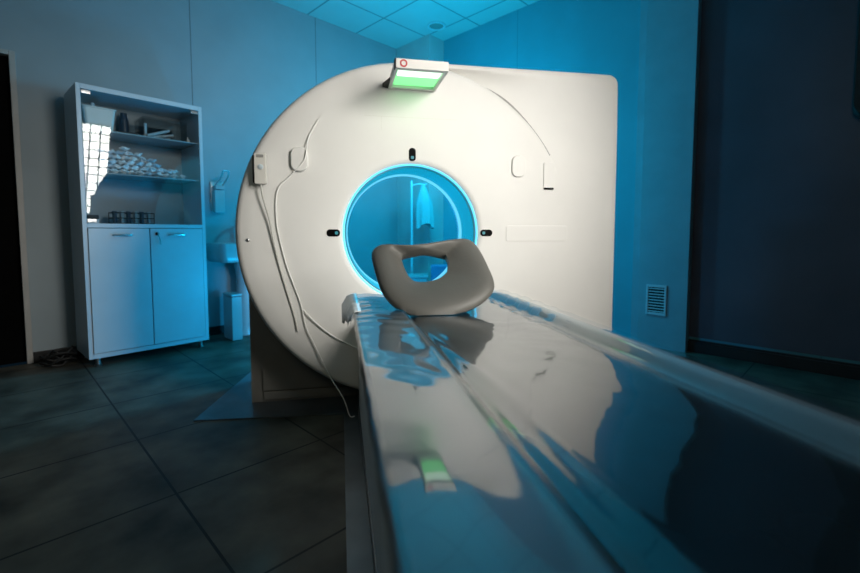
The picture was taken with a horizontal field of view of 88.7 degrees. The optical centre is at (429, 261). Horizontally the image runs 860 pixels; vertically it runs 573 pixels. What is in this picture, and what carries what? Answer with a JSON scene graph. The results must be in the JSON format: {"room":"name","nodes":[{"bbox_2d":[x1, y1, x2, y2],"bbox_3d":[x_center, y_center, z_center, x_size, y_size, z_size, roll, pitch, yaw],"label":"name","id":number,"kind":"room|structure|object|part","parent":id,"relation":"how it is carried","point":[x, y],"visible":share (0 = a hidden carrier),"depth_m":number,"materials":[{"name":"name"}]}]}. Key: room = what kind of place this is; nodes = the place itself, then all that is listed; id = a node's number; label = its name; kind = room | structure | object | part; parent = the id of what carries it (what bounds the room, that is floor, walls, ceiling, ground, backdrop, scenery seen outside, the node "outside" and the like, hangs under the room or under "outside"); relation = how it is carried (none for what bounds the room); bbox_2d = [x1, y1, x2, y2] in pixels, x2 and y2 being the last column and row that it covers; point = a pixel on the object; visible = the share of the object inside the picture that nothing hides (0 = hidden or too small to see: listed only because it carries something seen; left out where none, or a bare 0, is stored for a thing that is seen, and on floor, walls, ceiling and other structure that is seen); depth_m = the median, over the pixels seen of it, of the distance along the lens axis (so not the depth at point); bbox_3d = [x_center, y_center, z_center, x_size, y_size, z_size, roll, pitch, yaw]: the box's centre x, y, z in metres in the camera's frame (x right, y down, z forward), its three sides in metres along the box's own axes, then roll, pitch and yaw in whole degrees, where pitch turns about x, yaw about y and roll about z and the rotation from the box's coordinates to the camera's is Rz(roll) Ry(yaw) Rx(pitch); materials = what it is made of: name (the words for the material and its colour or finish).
{"room":"radiology room","nodes":[
{"label":"radiology room","id":0,"kind":"room"},
{"bbox_2d":[0,0,396,360],"bbox_3d":[-2.563,-0.911,3.579,6.710,3.250,0.152,-4,5,-45],"label":"wall","id":1,"kind":"structure","parent":0,"point":[242,62],"depth_m":3.80,"materials":[{"name":"paint"}]},
{"bbox_2d":[0,55,26,364],"bbox_3d":[-3.329,-0.338,2.849,0.051,2.190,0.977,4,5,45],"label":"door","id":2,"kind":"structure","parent":1,"relation":"in","point":[12,325],"depth_m":3.14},
{"bbox_2d":[0,48,33,363],"bbox_3d":[-3.289,-0.345,2.809,1.029,2.220,0.063,-4,5,-45],"label":"trim","id":3,"kind":"structure","parent":1,"relation":"attached to","point":[10,54],"depth_m":3.13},
{"bbox_2d":[33,325,223,362],"bbox_3d":[-1.647,0.618,4.483,3.561,0.080,0.012,-4,5,-45],"label":"baseboard","id":4,"kind":"structure","parent":1,"relation":"attached to","point":[214,330],"depth_m":3.39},
{"bbox_2d":[210,170,229,212],"bbox_3d":[-1.889,-0.634,3.987,0.110,0.373,0.252,-4,5,-45],"label":"soap dispenser","id":5,"kind":"object","parent":1,"relation":"attached to","point":[217,195],"visible":1,"depth_m":4.02,"materials":[{"name":"plastic"}]},
{"bbox_3d":[-1.973,-0.603,4.074,0.110,0.270,0.013,-4,5,-45],"label":"wall plate","id":6,"kind":"part","parent":5,"relation":"part of","materials":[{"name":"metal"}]},
{"bbox_3d":[-1.869,-0.751,3.960,0.197,0.134,0.081,4,5,45],"label":"lever","id":7,"kind":"part","parent":5,"relation":"part of","materials":[{"name":"silver metal"}]},
{"bbox_2d":[272,0,538,48],"bbox_3d":[-0.122,-2.396,0.929,6.905,0.060,6.560,4,5,45],"label":"ceiling","id":8,"kind":"structure","parent":0,"point":[396,24],"depth_m":4.64,"materials":[{"name":"tile"}]},
{"bbox_2d":[427,21,445,30],"bbox_3d":[0.071,-2.618,4.888,0.208,0.014,0.208,-4,5,-45],"label":"recessed light","id":9,"kind":"object","parent":8,"relation":"in","point":[436,25],"visible":1,"depth_m":4.88,"materials":[{"name":"white plastic"}]},
{"bbox_2d":[0,334,859,572],"bbox_3d":[-0.122,0.907,1.145,6.905,0.060,6.560,4,5,45],"label":"floor","id":10,"kind":"structure","parent":0,"point":[108,467],"depth_m":1.77,"materials":[{"name":"tile"}]},
{"bbox_2d":[39,345,77,366],"bbox_3d":[-2.676,0.682,3.173,0.215,0.126,0.169,-4,5,-45],"label":"cable coil","id":11,"kind":"object","parent":10,"relation":"on","point":[55,356],"visible":1,"depth_m":3.14,"materials":[{"name":"black plastic"}]},
{"bbox_2d":[63,82,208,365],"bbox_3d":[-2.257,-0.259,3.446,0.453,1.964,0.807,3,5,42],"label":"storage cabinet","id":12,"kind":"object","parent":10,"relation":"on","point":[138,287],"visible":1,"depth_m":3.38,"materials":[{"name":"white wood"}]},
{"bbox_2d":[81,104,115,130],"bbox_3d":[-2.431,-1.022,3.205,0.250,0.160,0.202,3,5,42],"label":"plastic bin","id":13,"kind":"object","parent":12,"relation":"on","point":[95,117],"visible":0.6,"depth_m":3.12,"materials":[{"name":"white plastic"}]},
{"bbox_2d":[99,167,109,171],"bbox_3d":[-2.347,-0.664,3.173,0.069,0.040,0.047,-4,5,-45],"label":"packet","id":14,"kind":"object","parent":12,"relation":"on","point":[101,168],"visible":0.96,"depth_m":3.16,"materials":[{"name":"white plastic"}]},
{"bbox_2d":[103,163,112,167],"bbox_3d":[-2.343,-0.703,3.199,0.068,0.037,0.048,-2,4,-29],"label":"packet","id":15,"kind":"object","parent":14,"relation":"on","point":[105,164],"visible":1,"depth_m":3.19,"materials":[{"name":"white plastic"}]},
{"bbox_2d":[98,157,107,162],"bbox_3d":[-2.364,-0.737,3.182,0.047,0.039,0.069,-1,4,-14],"label":"packet","id":16,"kind":"object","parent":15,"relation":"on","point":[103,160],"visible":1,"depth_m":3.17,"materials":[{"name":"white plastic"}]},
{"bbox_2d":[101,153,112,157],"bbox_3d":[-2.359,-0.778,3.216,0.069,0.034,0.049,-2,4,-31],"label":"packet","id":17,"kind":"object","parent":16,"relation":"on","point":[105,155],"visible":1,"depth_m":3.21,"materials":[{"name":"white plastic"}]},
{"bbox_2d":[94,147,104,152],"bbox_3d":[-2.397,-0.809,3.193,0.066,0.044,0.046,1,4,16],"label":"packet","id":18,"kind":"object","parent":17,"relation":"on","point":[96,149],"visible":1,"depth_m":3.18,"materials":[{"name":"white paper"}]},
{"bbox_2d":[106,159,117,163],"bbox_3d":[-2.329,-0.739,3.223,0.048,0.034,0.069,1,4,18],"label":"packet","id":19,"kind":"object","parent":15,"relation":"on","point":[113,161],"visible":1,"depth_m":3.21,"materials":[{"name":"plastic"}]},
{"bbox_2d":[108,168,120,172],"bbox_3d":[-2.311,-0.666,3.217,0.048,0.036,0.069,3,5,29],"label":"packet","id":20,"kind":"object","parent":12,"relation":"on","point":[112,169],"visible":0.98,"depth_m":3.21,"materials":[{"name":"plastic"}]},
{"bbox_3d":[-2.246,0.199,3.212,0.020,0.885,0.371,3,5,42],"label":"door","id":21,"kind":"part","parent":12,"relation":"part of","materials":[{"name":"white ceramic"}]},
{"bbox_3d":[-2.218,-0.195,3.180,0.035,0.015,0.126,3,5,42],"label":"handle","id":22,"kind":"part","parent":12,"relation":"part of","materials":[{"name":"silver metal"}]},
{"bbox_2d":[118,169,128,173],"bbox_3d":[-2.272,-0.669,3.263,0.071,0.035,0.046,-1,4,-18],"label":"packet","id":23,"kind":"object","parent":12,"relation":"on","point":[123,171],"visible":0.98,"depth_m":3.25,"materials":[{"name":"plastic"}]},
{"bbox_2d":[119,113,128,131],"bbox_3d":[-2.386,-1.058,3.432,0.064,0.202,0.064,3,5,42],"label":"jar","id":24,"kind":"object","parent":12,"relation":"on","point":[123,120],"visible":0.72,"depth_m":3.41,"materials":[{"name":"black plastic"}]},
{"bbox_2d":[108,212,154,223],"bbox_3d":[-2.306,-0.337,3.403,0.147,0.087,0.271,3,5,42],"label":"tube rack","id":25,"kind":"object","parent":12,"relation":"in","point":[113,217],"visible":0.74,"depth_m":3.35,"materials":[{"name":"black plastic"}]},
{"bbox_2d":[112,211,116,222],"bbox_3d":[-2.380,-0.336,3.321,0.033,0.098,0.034,3,5,42],"label":"tube","id":26,"kind":"object","parent":25,"relation":"in","point":[115,214],"visible":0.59,"depth_m":3.31,"materials":[{"name":"blue plastic"}]},
{"bbox_2d":[119,211,123,222],"bbox_3d":[-2.350,-0.338,3.354,0.033,0.098,0.034,3,5,42],"label":"tube","id":27,"kind":"object","parent":25,"relation":"in","point":[122,214],"visible":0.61,"depth_m":3.34,"materials":[{"name":"clear glass"}]},
{"bbox_2d":[126,211,130,222],"bbox_3d":[-2.321,-0.340,3.387,0.033,0.098,0.034,3,5,42],"label":"tube","id":28,"kind":"object","parent":25,"relation":"in","point":[129,214],"visible":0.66,"depth_m":3.38,"materials":[{"name":"blue plastic"}]},
{"bbox_2d":[132,212,137,222],"bbox_3d":[-2.291,-0.342,3.420,0.033,0.098,0.034,3,5,42],"label":"tube","id":29,"kind":"object","parent":25,"relation":"in","point":[136,213],"visible":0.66,"depth_m":3.41,"materials":[{"name":"clear glass"}]},
{"bbox_2d":[139,212,143,222],"bbox_3d":[-2.262,-0.344,3.452,0.033,0.098,0.034,3,5,42],"label":"tube","id":30,"kind":"object","parent":25,"relation":"in","point":[139,212],"visible":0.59,"depth_m":3.44,"materials":[{"name":"blue plastic"}]},
{"bbox_2d":[145,212,150,222],"bbox_3d":[-2.232,-0.346,3.485,0.033,0.098,0.034,3,5,42],"label":"tube","id":31,"kind":"object","parent":25,"relation":"in","point":[149,220],"visible":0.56,"depth_m":3.47,"materials":[{"name":"clear glass"}]},
{"bbox_3d":[-2.419,-0.299,3.590,0.012,1.835,0.755,3,5,42],"label":"panel","id":32,"kind":"part","parent":12,"relation":"part of","materials":[{"name":"ceramic"}]},
{"bbox_2d":[82,127,196,149],"bbox_3d":[-2.278,-0.951,3.420,0.364,0.010,0.751,3,5,42],"label":"shelf","id":33,"kind":"object","parent":12,"relation":"attached to","point":[88,134],"depth_m":3.43,"materials":[{"name":"clear glass"}]},
{"bbox_2d":[84,171,198,184],"bbox_3d":[-2.278,-0.654,3.440,0.364,0.010,0.751,3,5,42],"label":"shelf","id":34,"kind":"object","parent":12,"relation":"attached to","point":[89,175],"depth_m":3.47,"materials":[{"name":"clear glass"}]},
{"bbox_2d":[154,172,162,176],"bbox_3d":[-2.120,-0.681,3.436,0.068,0.042,0.046,2,4,30],"label":"packet","id":35,"kind":"object","parent":12,"relation":"on","point":[158,174],"visible":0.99,"depth_m":3.42,"materials":[{"name":"plastic"}]},
{"bbox_2d":[156,168,165,172],"bbox_3d":[-2.111,-0.719,3.451,0.071,0.034,0.047,-2,4,-32],"label":"packet","id":36,"kind":"object","parent":35,"relation":"on","point":[161,170],"visible":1,"depth_m":3.44,"materials":[{"name":"plastic"}]},
{"label":"packet","id":37,"kind":"object","parent":36,"relation":"on","visible":0},
{"bbox_2d":[146,158,156,162],"bbox_3d":[-2.164,-0.787,3.420,0.069,0.036,0.048,-1,4,-9],"label":"packet","id":38,"kind":"object","parent":37,"relation":"on","point":[149,159],"visible":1,"depth_m":3.41,"materials":[{"name":"plastic"}]},
{"bbox_3d":[-1.993,0.180,3.492,0.020,0.885,0.372,3,5,42],"label":"door","id":39,"kind":"part","parent":12,"relation":"part of","materials":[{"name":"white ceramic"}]},
{"label":"packet","id":40,"kind":"object","parent":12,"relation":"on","visible":0},
{"bbox_2d":[139,167,149,170],"bbox_3d":[-2.187,-0.714,3.372,0.066,0.033,0.048,-1,4,-10],"label":"packet","id":41,"kind":"object","parent":40,"relation":"on","point":[142,168],"visible":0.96,"depth_m":3.36,"materials":[{"name":"plastic"}]},
{"bbox_2d":[136,161,144,166],"bbox_3d":[-2.213,-0.747,3.360,0.045,0.042,0.069,0,4,5],"label":"packet","id":42,"kind":"object","parent":41,"relation":"on","point":[140,164],"visible":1,"depth_m":3.35,"materials":[{"name":"plastic"}]},
{"label":"packet","id":43,"kind":"object","parent":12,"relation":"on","visible":0},
{"bbox_2d":[121,164,129,169],"bbox_3d":[-2.266,-0.706,3.279,0.046,0.040,0.068,-1,4,-21],"label":"packet","id":44,"kind":"object","parent":43,"relation":"on","point":[126,167],"visible":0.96,"depth_m":3.27,"materials":[{"name":"plastic"}]},
{"bbox_2d":[117,160,126,164],"bbox_3d":[-2.291,-0.743,3.276,0.046,0.040,0.067,3,5,41],"label":"packet","id":45,"kind":"object","parent":44,"relation":"on","point":[119,161],"visible":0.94,"depth_m":3.26,"materials":[{"name":"plastic"}]},
{"bbox_2d":[112,154,120,158],"bbox_3d":[-2.324,-0.778,3.250,0.065,0.038,0.046,-1,4,-15],"label":"packet","id":46,"kind":"object","parent":45,"relation":"on","point":[117,156],"visible":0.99,"depth_m":3.24,"materials":[{"name":"plastic"}]},
{"bbox_2d":[105,149,116,153],"bbox_3d":[-2.349,-0.813,3.242,0.068,0.043,0.046,-2,4,-26],"label":"packet","id":47,"kind":"object","parent":46,"relation":"on","point":[111,150],"visible":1,"depth_m":3.23,"materials":[{"name":"white plastic"}]},
{"label":"packet","id":48,"kind":"object","parent":45,"relation":"on","visible":0},
{"bbox_2d":[115,151,124,154],"bbox_3d":[-2.317,-0.816,3.283,0.066,0.032,0.048,-2,4,-26],"label":"packet","id":49,"kind":"object","parent":48,"relation":"on","point":[118,152],"visible":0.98,"depth_m":3.27,"materials":[{"name":"white plastic"}]},
{"bbox_2d":[127,160,134,164],"bbox_3d":[-2.252,-0.745,3.310,0.044,0.036,0.072,0,4,2],"label":"packet","id":50,"kind":"object","parent":44,"relation":"on","point":[129,162],"visible":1,"depth_m":3.30,"materials":[{"name":"plastic"}]},
{"label":"packet","id":51,"kind":"object","parent":50,"relation":"on","visible":0},
{"bbox_2d":[124,151,133,155],"bbox_3d":[-2.277,-0.818,3.326,0.068,0.034,0.044,0,4,-1],"label":"packet","id":52,"kind":"object","parent":51,"relation":"on","point":[127,153],"visible":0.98,"depth_m":3.31,"materials":[{"name":"plastic"}]},
{"bbox_2d":[118,146,128,150],"bbox_3d":[-2.299,-0.852,3.309,0.071,0.038,0.048,-2,4,-25],"label":"packet","id":53,"kind":"object","parent":52,"relation":"on","point":[122,147],"visible":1,"depth_m":3.30,"materials":[{"name":"plastic"}]},
{"bbox_2d":[130,165,139,170],"bbox_3d":[-2.231,-0.711,3.329,0.044,0.038,0.069,0,4,-6],"label":"packet","id":54,"kind":"object","parent":43,"relation":"on","point":[135,168],"visible":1,"depth_m":3.32,"materials":[{"name":"plastic"}]},
{"bbox_3d":[-2.413,-0.290,3.146,0.070,0.030,0.065,3,5,42],"label":"carton","id":55,"kind":"object","parent":12,"relation":"in","visible":0},
{"bbox_2d":[86,215,98,218],"bbox_3d":[-2.413,-0.321,3.143,0.070,0.030,0.065,3,5,42],"label":"carton","id":56,"kind":"object","parent":55,"relation":"on","point":[88,216],"visible":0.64,"depth_m":3.12,"materials":[{"name":"black cardboard"}]},
{"bbox_3d":[-2.147,-1.039,3.512,0.242,0.152,0.314,3,5,42],"label":"clear box","id":57,"kind":"object","parent":12,"relation":"on","visible":0},
{"bbox_2d":[143,123,146,135],"bbox_3d":[-2.185,-1.016,3.374,0.022,0.097,0.061,-3,5,-34],"label":"paper roll","id":58,"kind":"object","parent":57,"relation":"in","point":[144,124],"visible":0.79,"depth_m":3.37,"materials":[{"name":"white paper"}]},
{"bbox_2d":[146,130,169,135],"bbox_3d":[-2.124,-1.008,3.442,0.022,0.084,0.169,3,5,35],"label":"paper roll","id":59,"kind":"object","parent":57,"relation":"in","point":[164,131],"visible":0.9,"depth_m":3.44,"materials":[{"name":"white paper"}]},
{"bbox_2d":[151,134,173,137],"bbox_3d":[-2.134,-0.999,3.499,0.022,0.060,0.175,3,5,39],"label":"paper roll","id":60,"kind":"object","parent":57,"relation":"in","point":[171,135],"visible":0.66,"depth_m":3.50,"materials":[{"name":"white paper"}]},
{"bbox_2d":[206,243,249,335],"bbox_3d":[-1.704,0.160,4.099,0.600,1.043,0.420,-4,5,-45],"label":"basin","id":61,"kind":"object","parent":10,"relation":"on","point":[215,252],"visible":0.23,"depth_m":3.98,"materials":[{"name":"ceramic"}]},
{"bbox_3d":[-1.704,-0.090,4.083,0.600,0.175,0.420,-4,5,-45],"label":"bowl","id":62,"kind":"part","parent":61,"relation":"part of","materials":[{"name":"ceramic"}]},
{"bbox_2d":[223,292,242,340],"bbox_3d":[-1.771,0.483,3.954,0.096,0.412,0.210,-4,5,-45],"label":"pedal bin","id":63,"kind":"object","parent":10,"relation":"on","point":[232,301],"visible":1,"depth_m":3.89,"materials":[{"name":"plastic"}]},
{"bbox_3d":[-1.771,0.289,3.941,0.096,0.023,0.210,-4,5,-45],"label":"lid","id":64,"kind":"part","parent":63,"relation":"part of","materials":[{"name":"plastic"}]},
{"bbox_2d":[193,372,373,572],"bbox_3d":[0.201,0.855,1.427,2.420,0.006,3.800,-1,4,-11],"label":"base plate","id":65,"kind":"object","parent":10,"relation":"on","point":[236,403],"depth_m":2.23,"materials":[{"name":"metal"}]},
{"bbox_2d":[235,58,617,402],"bbox_3d":[0.024,-0.153,2.558,2.107,1.854,0.988,-1,4,-11],"label":"scanner","id":66,"kind":"object","parent":65,"relation":"on","point":[523,160],"visible":0.81,"depth_m":2.37,"materials":[{"name":"white plastic"}]},
{"bbox_2d":[252,153,297,330],"bbox_3d":[-0.767,-0.086,2.183,0.200,0.887,0.053,-1,4,-11],"label":"handset","id":67,"kind":"object","parent":66,"relation":"attached to","point":[259,160],"visible":1,"depth_m":2.13,"materials":[{"name":"white plastic"}]},
{"bbox_3d":[-0.753,-0.014,2.204,0.167,0.741,0.022,-1,4,-21],"label":"cord","id":68,"kind":"part","parent":67,"relation":"part of","materials":[{"name":"white plastic"}]},
{"bbox_3d":[0.018,0.411,2.628,1.930,0.585,0.016,-1,4,-11],"label":"panel","id":69,"kind":"part","parent":66,"relation":"part of","materials":[{"name":"white plastic"}]},
{"bbox_3d":[0.018,0.735,2.651,1.930,0.046,0.014,-1,4,-11],"label":"kick panel","id":70,"kind":"part","parent":66,"relation":"part of","materials":[{"name":"white plastic"}]},
{"bbox_2d":[275,119,354,416],"bbox_3d":[-0.578,0.041,2.232,0.384,1.517,0.051,0,4,0],"label":"cable","id":71,"kind":"object","parent":66,"relation":"attached to","point":[317,119],"visible":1,"depth_m":2.22,"materials":[{"name":"white plastic"}]},
{"bbox_2d":[303,310,356,348],"bbox_3d":[-0.447,0.356,2.295,0.413,0.235,0.011,-1,4,-12],"label":"cable","id":72,"kind":"object","parent":66,"relation":"attached to","point":[303,310],"visible":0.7,"depth_m":2.28,"materials":[{"name":"white plastic"}]},
{"bbox_2d":[343,164,476,293],"bbox_3d":[-0.115,-0.165,2.495,0.753,0.730,0.430,0,4,0],"label":"light","id":73,"kind":"object","parent":66,"relation":"attached to","point":[458,182],"depth_m":2.38,"materials":[{"name":"blue plastic"}]},
{"bbox_3d":[0.405,-0.185,2.730,1.291,1.812,0.560,-1,4,-11],"label":"panel","id":74,"kind":"part","parent":66,"relation":"part of","materials":[{"name":"white plastic"}]},
{"bbox_3d":[0.604,-0.161,2.485,0.370,0.088,0.008,-1,4,-11],"label":"grip plate","id":75,"kind":"part","parent":66,"relation":"part of","materials":[{"name":"white plastic"}]},
{"bbox_3d":[0.669,-0.485,2.476,0.066,0.146,0.010,-1,4,-11],"label":"switch panel","id":76,"kind":"part","parent":66,"relation":"part of","materials":[{"name":"white plastic"}]},
{"bbox_2d":[354,292,859,572],"bbox_3d":[0.187,0.534,0.968,0.650,0.694,2.850,-1,4,-11],"label":"table","id":77,"kind":"object","parent":65,"relation":"on","point":[460,496],"visible":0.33,"depth_m":0.54,"materials":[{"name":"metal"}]},
{"bbox_3d":[0.180,0.859,0.983,0.562,0.044,2.840,-1,4,-11],"label":"kick plate","id":78,"kind":"part","parent":77,"relation":"part of","materials":[{"name":"metal"}]},
{"bbox_2d":[342,289,693,572],"bbox_3d":[0.205,0.241,0.710,0.675,0.111,2.275,-1,4,-11],"label":"plastic film","id":79,"kind":"object","parent":77,"relation":"on","point":[350,305],"visible":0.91,"depth_m":1.19,"materials":[{"name":"clear plastic"}]},
{"bbox_2d":[372,239,493,315],"bbox_3d":[0.013,0.042,1.544,0.422,0.245,0.289,-1,4,-11],"label":"support","id":80,"kind":"object","parent":79,"relation":"on","point":[468,282],"visible":1,"depth_m":1.52,"materials":[{"name":"grey plastic"}]},
{"bbox_2d":[410,301,859,572],"bbox_3d":[0.281,0.232,0.674,0.370,0.017,2.217,-1,4,-11],"label":"table top","id":81,"kind":"object","parent":77,"relation":"on","point":[666,476],"visible":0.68,"depth_m":0.52,"materials":[{"name":"plastic"}]},
{"bbox_2d":[407,273,427,281],"bbox_3d":[-0.160,0.391,4.535,0.280,0.524,0.280,0,4,0],"label":"locker","id":82,"kind":"object","parent":10,"relation":"on","point":[418,277],"visible":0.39,"depth_m":4.39,"materials":[{"name":"metal"}]},
{"bbox_2d":[410,181,426,272],"bbox_3d":[-0.202,-0.139,4.931,0.336,1.529,0.330,0,4,0],"label":"coat stand","id":83,"kind":"object","parent":10,"relation":"on","point":[411,182],"visible":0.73,"depth_m":4.90,"materials":[{"name":"white metal"}]},
{"bbox_2d":[415,185,433,228],"bbox_3d":[-0.059,-0.610,4.899,0.218,0.480,0.112,0,4,0],"label":"gown","id":84,"kind":"object","parent":83,"relation":"hanging from","point":[424,215],"visible":1,"depth_m":4.87,"materials":[{"name":"fabric"}]},
{"bbox_2d":[431,264,446,280],"bbox_3d":[0.105,0.340,4.582,0.190,0.619,0.220,0,4,0],"label":"storage box","id":85,"kind":"object","parent":10,"relation":"on","point":[436,269],"visible":0.24,"depth_m":4.46,"materials":[{"name":"blue plastic"}]},
{"bbox_2d":[443,0,859,363],"bbox_3d":[2.250,-0.900,3.404,0.152,3.250,6.905,-4,5,-45],"label":"wall","id":86,"kind":"structure","parent":0,"point":[576,36],"depth_m":3.99,"materials":[{"name":"paint"}]},
{"bbox_2d":[397,34,443,281],"bbox_3d":[-0.127,-1.037,5.495,0.250,3.250,0.580,-4,5,-45],"label":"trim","id":87,"kind":"structure","parent":86,"relation":"attached to","point":[429,47],"depth_m":5.36,"materials":[{"name":"paint"}]},
{"bbox_2d":[646,284,666,315],"bbox_3d":[1.864,0.313,3.628,0.012,0.250,0.155,-4,5,-45],"label":"air vent","id":88,"kind":"object","parent":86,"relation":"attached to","point":[656,295],"visible":1,"depth_m":3.63,"materials":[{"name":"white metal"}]},
{"bbox_2d":[631,0,701,352],"bbox_3d":[1.906,-0.911,3.579,0.090,3.250,0.440,-4,5,-45],"label":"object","id":89,"kind":"structure","parent":86,"relation":"attached to","point":[670,30],"depth_m":3.54,"materials":[{"name":"paint"}]},
{"bbox_2d":[688,339,859,379],"bbox_3d":[3.002,0.729,2.631,2.600,0.100,0.030,4,5,45],"label":"baseboard","id":90,"kind":"structure","parent":86,"relation":"attached to","point":[785,360],"depth_m":3.13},
{"bbox_2d":[689,0,859,360],"bbox_3d":[3.008,-0.903,2.530,0.012,3.130,2.600,-4,5,-45],"label":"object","id":91,"kind":"structure","parent":86,"relation":"attached to","point":[776,240],"depth_m":3.10,"materials":[{"name":"grey laminate"}]},
{"bbox_2d":[852,0,859,118],"bbox_3d":[2.830,-1.554,2.607,0.070,1.360,0.420,-4,5,-45],"label":"panel","id":92,"kind":"object","parent":86,"relation":"attached to","point":[856,90],"visible":1,"depth_m":2.75,"materials":[{"name":"black plastic"}]}
]}

